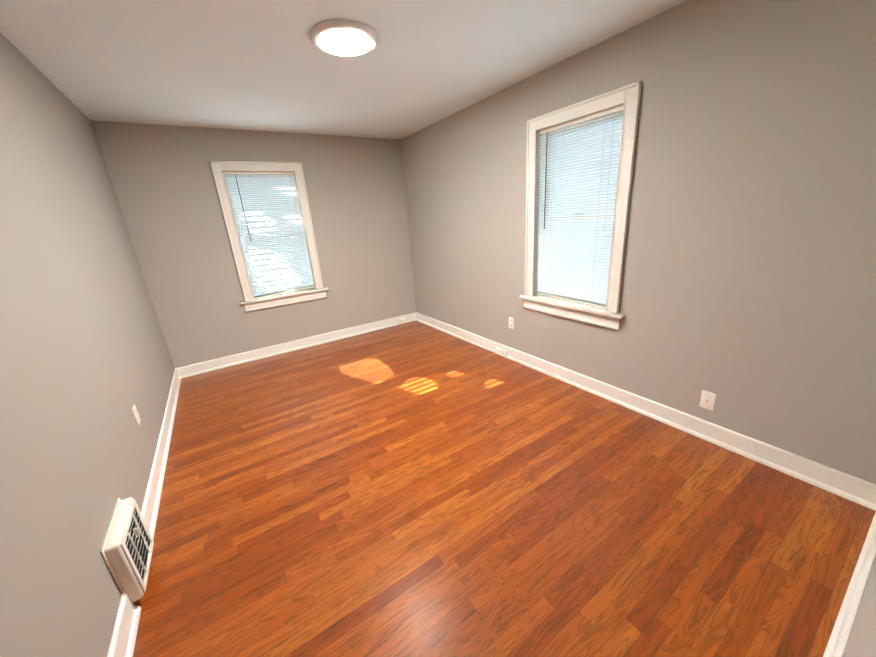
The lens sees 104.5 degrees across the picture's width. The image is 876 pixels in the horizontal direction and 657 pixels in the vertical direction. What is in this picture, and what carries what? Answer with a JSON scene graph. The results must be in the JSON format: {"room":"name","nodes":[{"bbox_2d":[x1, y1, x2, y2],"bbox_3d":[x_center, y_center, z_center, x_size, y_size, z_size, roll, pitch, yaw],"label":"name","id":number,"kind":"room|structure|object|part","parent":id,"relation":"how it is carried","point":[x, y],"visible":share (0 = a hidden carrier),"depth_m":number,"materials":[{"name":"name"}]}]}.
{"room":"empty bedroom","nodes":[
{"label":"empty bedroom","id":0,"kind":"room"},
{"bbox_2d":[0,33,174,656],"bbox_3d":[-1.691,-0.079,1.374,0.180,2.440,4.602,-15,21,-30],"label":"wall","id":1,"kind":"structure","parent":0,"point":[86,363],"depth_m":1.42,"materials":[{"name":"grey paint"}]},
{"bbox_2d":[107,592,140,656],"bbox_3d":[-1.074,1.182,1.128,0.028,0.119,0.639,-15,21,-30],"label":"baseboard","id":2,"kind":"structure","parent":1,"relation":"attached to","point":[123,638],"depth_m":1.28,"materials":[{"name":"white wood"}]},
{"bbox_2d":[100,497,153,601],"bbox_3d":[-1.325,0.946,1.475,0.068,0.311,0.326,-15,21,-30],"label":"air vent","id":3,"kind":"object","parent":1,"relation":"in","point":[127,549],"visible":0.98,"depth_m":1.40,"materials":[{"name":"metal"}]},
{"bbox_3d":[-1.303,0.940,1.488,0.016,0.223,0.120,-15,21,-30],"label":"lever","id":4,"kind":"part","parent":3,"relation":"part of","materials":[{"name":"metal"}]},
{"bbox_2d":[132,404,140,425],"bbox_3d":[-1.829,0.523,2.059,0.009,0.117,0.072,-15,21,-30],"label":"duplex electrical outlet","id":5,"kind":"object","parent":1,"relation":"attached to","point":[136,414],"visible":1,"depth_m":2.05,"materials":[{"name":"beige plastic"}]},
{"bbox_2d":[141,368,180,538],"bbox_3d":[-2.102,0.760,2.634,0.028,0.119,2.501,-15,21,-30],"label":"baseboard","id":6,"kind":"structure","parent":1,"relation":"attached to","point":[150,508],"depth_m":2.21,"materials":[{"name":"white wood"}]},
{"bbox_2d":[90,120,415,367],"bbox_3d":[-1.691,-0.975,4.094,3.332,2.440,0.180,-15,21,-30],"label":"wall","id":7,"kind":"structure","parent":0,"point":[163,184],"depth_m":3.73,"materials":[{"name":"grey paint"}]},
{"bbox_2d":[210,161,326,311],"bbox_3d":[-1.910,-1.053,3.923,0.940,1.555,0.240,-15,21,-30],"label":"window","id":8,"kind":"structure","parent":7,"relation":"in","point":[218,168],"depth_m":3.85,"materials":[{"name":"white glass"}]},
{"bbox_2d":[223,172,293,174],"bbox_3d":[-1.922,-1.677,3.664,0.688,0.026,0.034,-15,21,-30],"label":"blind headrail","id":9,"kind":"object","parent":8,"relation":"attached to","point":[258,173],"visible":1,"depth_m":3.65,"materials":[{"name":"beige plastic"}]},
{"bbox_2d":[235,174,250,240],"bbox_3d":[-2.086,-1.283,3.634,0.008,0.680,0.007,-15,21,-30],"label":"blind wand","id":10,"kind":"object","parent":9,"relation":"hanging from","point":[242,206],"visible":1,"depth_m":3.62,"materials":[{"name":"grey"}]},
{"bbox_2d":[239,176,266,294],"bbox_3d":[-2.043,-1.000,3.758,0.003,1.298,0.002,-15,21,-30],"label":"blind cord","id":11,"kind":"object","parent":9,"relation":"hanging from","point":[239,176],"depth_m":3.73,"materials":[{"name":"white fabric"}]},
{"bbox_2d":[281,177,302,287],"bbox_3d":[-1.699,-1.094,3.966,0.003,1.298,0.002,-15,21,-30],"label":"blind cord","id":12,"kind":"object","parent":9,"relation":"hanging from","point":[290,226],"depth_m":3.94,"materials":[{"name":"white fabric"}]},
{"bbox_3d":[-1.920,-1.075,3.931,0.610,1.237,0.036,-15,21,-30],"label":"glass","id":13,"kind":"part","parent":8,"relation":"part of","materials":[{"name":"clear glass"}]},
{"bbox_3d":[-1.920,-1.068,3.933,0.700,1.352,0.062,-15,21,-30],"label":"back window sash","id":14,"kind":"part","parent":8,"relation":"part of","materials":[{"name":"white wood"}]},
{"bbox_3d":[-1.834,-0.435,4.076,0.688,0.042,0.024,-15,21,-30],"label":"back window blind bottom rail","id":15,"kind":"part","parent":8,"relation":"part of","materials":[{"name":"white plastic"}]},
{"bbox_3d":[-1.802,-0.338,4.066,0.940,0.095,0.030,-15,21,-30],"label":"back window apron","id":16,"kind":"part","parent":8,"relation":"part of","materials":[{"name":"white wood"}]},
{"bbox_2d":[240,287,327,304],"bbox_3d":[-1.820,-0.403,4.067,0.980,0.030,0.130,-15,21,-30],"label":"window sill","id":17,"kind":"structure","parent":7,"relation":"attached to","point":[294,293],"depth_m":4.02,"materials":[{"name":"white wood"}]},
{"bbox_2d":[176,312,415,377],"bbox_3d":[-1.555,0.148,4.373,2.972,0.119,0.028,-15,21,-30],"label":"baseboard","id":18,"kind":"structure","parent":7,"relation":"attached to","point":[220,363],"depth_m":4.17,"materials":[{"name":"white wood"}]},
{"bbox_2d":[398,318,404,323],"bbox_3d":[-0.538,-0.109,4.985,0.110,0.078,0.042,-15,21,-30],"label":"outlet","id":19,"kind":"object","parent":18,"relation":"attached to","point":[401,321],"visible":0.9,"depth_m":4.97,"materials":[{"name":"beige plastic"}]},
{"bbox_2d":[0,0,686,138],"bbox_3d":[-0.515,-1.669,1.843,3.332,0.120,4.782,-15,21,-30],"label":"ceiling","id":20,"kind":"structure","parent":0,"point":[261,65],"depth_m":2.06,"materials":[{"name":"paint"}]},
{"bbox_2d":[310,19,378,56],"bbox_3d":[-0.517,-1.602,1.897,0.374,0.041,0.374,-15,21,-30],"label":"ceiling light","id":21,"kind":"object","parent":20,"relation":"in","point":[343,37],"visible":1,"depth_m":1.83,"materials":[{"name":"white glass"}]},
{"bbox_2d":[318,29,371,55],"bbox_3d":[-0.517,-1.592,1.900,0.298,0.021,0.298,-15,21,-30],"label":"diffuser","id":22,"kind":"object","parent":21,"relation":"attached to","point":[337,42],"depth_m":1.86,"materials":[{"name":"white glass"}]},
{"bbox_2d":[133,321,875,656],"bbox_3d":[-0.340,0.757,2.642,3.332,0.120,4.782,-15,21,-30],"label":"floor","id":23,"kind":"structure","parent":0,"point":[414,489],"depth_m":1.67,"materials":[{"name":"brown wood"}]},
{"bbox_2d":[400,0,875,483],"bbox_3d":[0.935,-0.792,2.966,0.180,2.440,4.602,-15,21,-30],"label":"wall","id":24,"kind":"structure","parent":0,"point":[748,293],"depth_m":1.87,"materials":[{"name":"grey paint"}]},
{"bbox_2d":[496,347,507,357],"bbox_3d":[0.687,0.251,3.622,0.042,0.078,0.150,-15,21,-30],"label":"outlet","id":25,"kind":"object","parent":24,"relation":"attached to","point":[500,351],"visible":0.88,"depth_m":3.60,"materials":[{"name":"beige plastic"}]},
{"bbox_2d":[509,317,513,328],"bbox_3d":[0.741,-0.055,3.429,0.009,0.117,0.072,-15,21,-30],"label":"duplex electrical outlet","id":26,"kind":"object","parent":24,"relation":"attached to","point":[511,323],"visible":1,"depth_m":3.42,"materials":[{"name":"beige plastic"}]},
{"bbox_2d":[519,294,624,318],"bbox_3d":[1.082,-0.204,2.829,0.130,0.030,0.980,-15,21,-30],"label":"window sill","id":27,"kind":"structure","parent":24,"relation":"attached to","point":[569,304],"depth_m":2.75,"materials":[{"name":"white wood"}]},
{"bbox_2d":[522,81,641,329],"bbox_3d":[1.103,-0.854,2.661,0.240,1.555,0.940,-15,21,-30],"label":"window","id":28,"kind":"structure","parent":24,"relation":"in","point":[628,96],"depth_m":2.58,"materials":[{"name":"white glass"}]},
{"bbox_3d":[1.098,-0.236,2.831,0.024,0.024,0.688,-15,21,-30],"label":"right window blind bottom rail","id":29,"kind":"part","parent":28,"relation":"part of","materials":[{"name":"white plastic"}]},
{"bbox_3d":[1.065,-0.139,2.835,0.030,0.095,0.940,-15,21,-30],"label":"right window apron","id":30,"kind":"part","parent":28,"relation":"part of","materials":[{"name":"white wood"}]},
{"bbox_2d":[539,105,623,134],"bbox_3d":[1.006,-1.478,2.420,0.034,0.026,0.688,-15,21,-30],"label":"blind headrail","id":31,"kind":"object","parent":28,"relation":"attached to","point":[587,118],"visible":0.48,"depth_m":2.38,"materials":[{"name":"beige plastic"}]},
{"bbox_2d":[544,132,547,228],"bbox_3d":[0.869,-1.178,2.735,0.008,0.720,0.007,-15,21,-30],"label":"blind wand","id":32,"kind":"object","parent":31,"relation":"hanging from","point":[545,179],"visible":0.93,"depth_m":2.72,"materials":[{"name":"grey"}]},
{"bbox_2d":[548,142,555,296],"bbox_3d":[0.929,-0.895,2.787,0.002,1.298,0.003,-15,21,-30],"label":"blind cord","id":33,"kind":"object","parent":31,"relation":"hanging from","point":[553,142],"depth_m":2.76,"materials":[{"name":"white fabric"}]},
{"bbox_2d":[591,115,607,303],"bbox_3d":[1.156,-0.801,2.455,0.002,1.298,0.003,-15,21,-30],"label":"blind cord","id":34,"kind":"object","parent":31,"relation":"hanging from","point":[599,196],"depth_m":2.42,"materials":[{"name":"white fabric"}]},
{"bbox_2d":[604,112,614,231],"bbox_3d":[1.164,-1.043,2.307,0.003,0.750,0.003,-15,21,-30],"label":"blind cord","id":35,"kind":"object","parent":31,"relation":"hanging from","point":[614,112],"depth_m":2.30,"materials":[{"name":"white fabric"}]},
{"bbox_3d":[1.116,-0.869,2.666,0.062,1.352,0.700,-15,21,-30],"label":"right window sash","id":36,"kind":"part","parent":28,"relation":"part of","materials":[{"name":"white wood"}]},
{"bbox_3d":[1.116,-0.876,2.663,0.036,1.237,0.610,-15,21,-30],"label":"glass","id":37,"kind":"part","parent":28,"relation":"part of","materials":[{"name":"clear glass"}]},
{"bbox_2d":[416,312,875,510],"bbox_3d":[0.878,0.311,3.348,0.028,0.119,4.422,-15,21,-30],"label":"baseboard","id":38,"kind":"structure","parent":24,"relation":"attached to","point":[847,486],"depth_m":2.15,"materials":[{"name":"white wood"}]},
{"bbox_2d":[699,390,715,410],"bbox_3d":[1.673,0.448,2.108,0.017,0.117,0.072,-15,21,-30],"label":"outlet","id":39,"kind":"object","parent":24,"relation":"attached to","point":[707,400],"visible":1,"depth_m":2.11,"materials":[{"name":"beige plastic"}]},
{"bbox_2d":[842,553,875,656],"bbox_3d":[0.836,0.063,0.391,2.972,2.440,0.180,-15,21,-30],"label":"wall","id":40,"kind":"structure","parent":0,"point":[861,641],"depth_m":0.88,"materials":[{"name":"grey paint"}]},
{"bbox_2d":[823,512,875,656],"bbox_3d":[1.295,1.020,1.102,1.922,0.119,0.028,-15,21,-30],"label":"baseboard","id":41,"kind":"structure","parent":40,"relation":"attached to","point":[837,641],"depth_m":1.21,"materials":[{"name":"white wood"}]},
{"label":"outside","id":42,"kind":"structure","parent":0,"visible":0},
{"bbox_2d":[229,178,308,291],"bbox_3d":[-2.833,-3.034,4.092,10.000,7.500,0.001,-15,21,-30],"label":"window blind","id":43,"kind":"object","parent":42,"point":[268,224],"depth_m":4.82,"materials":[{"name":"white plastic"}]}
]}

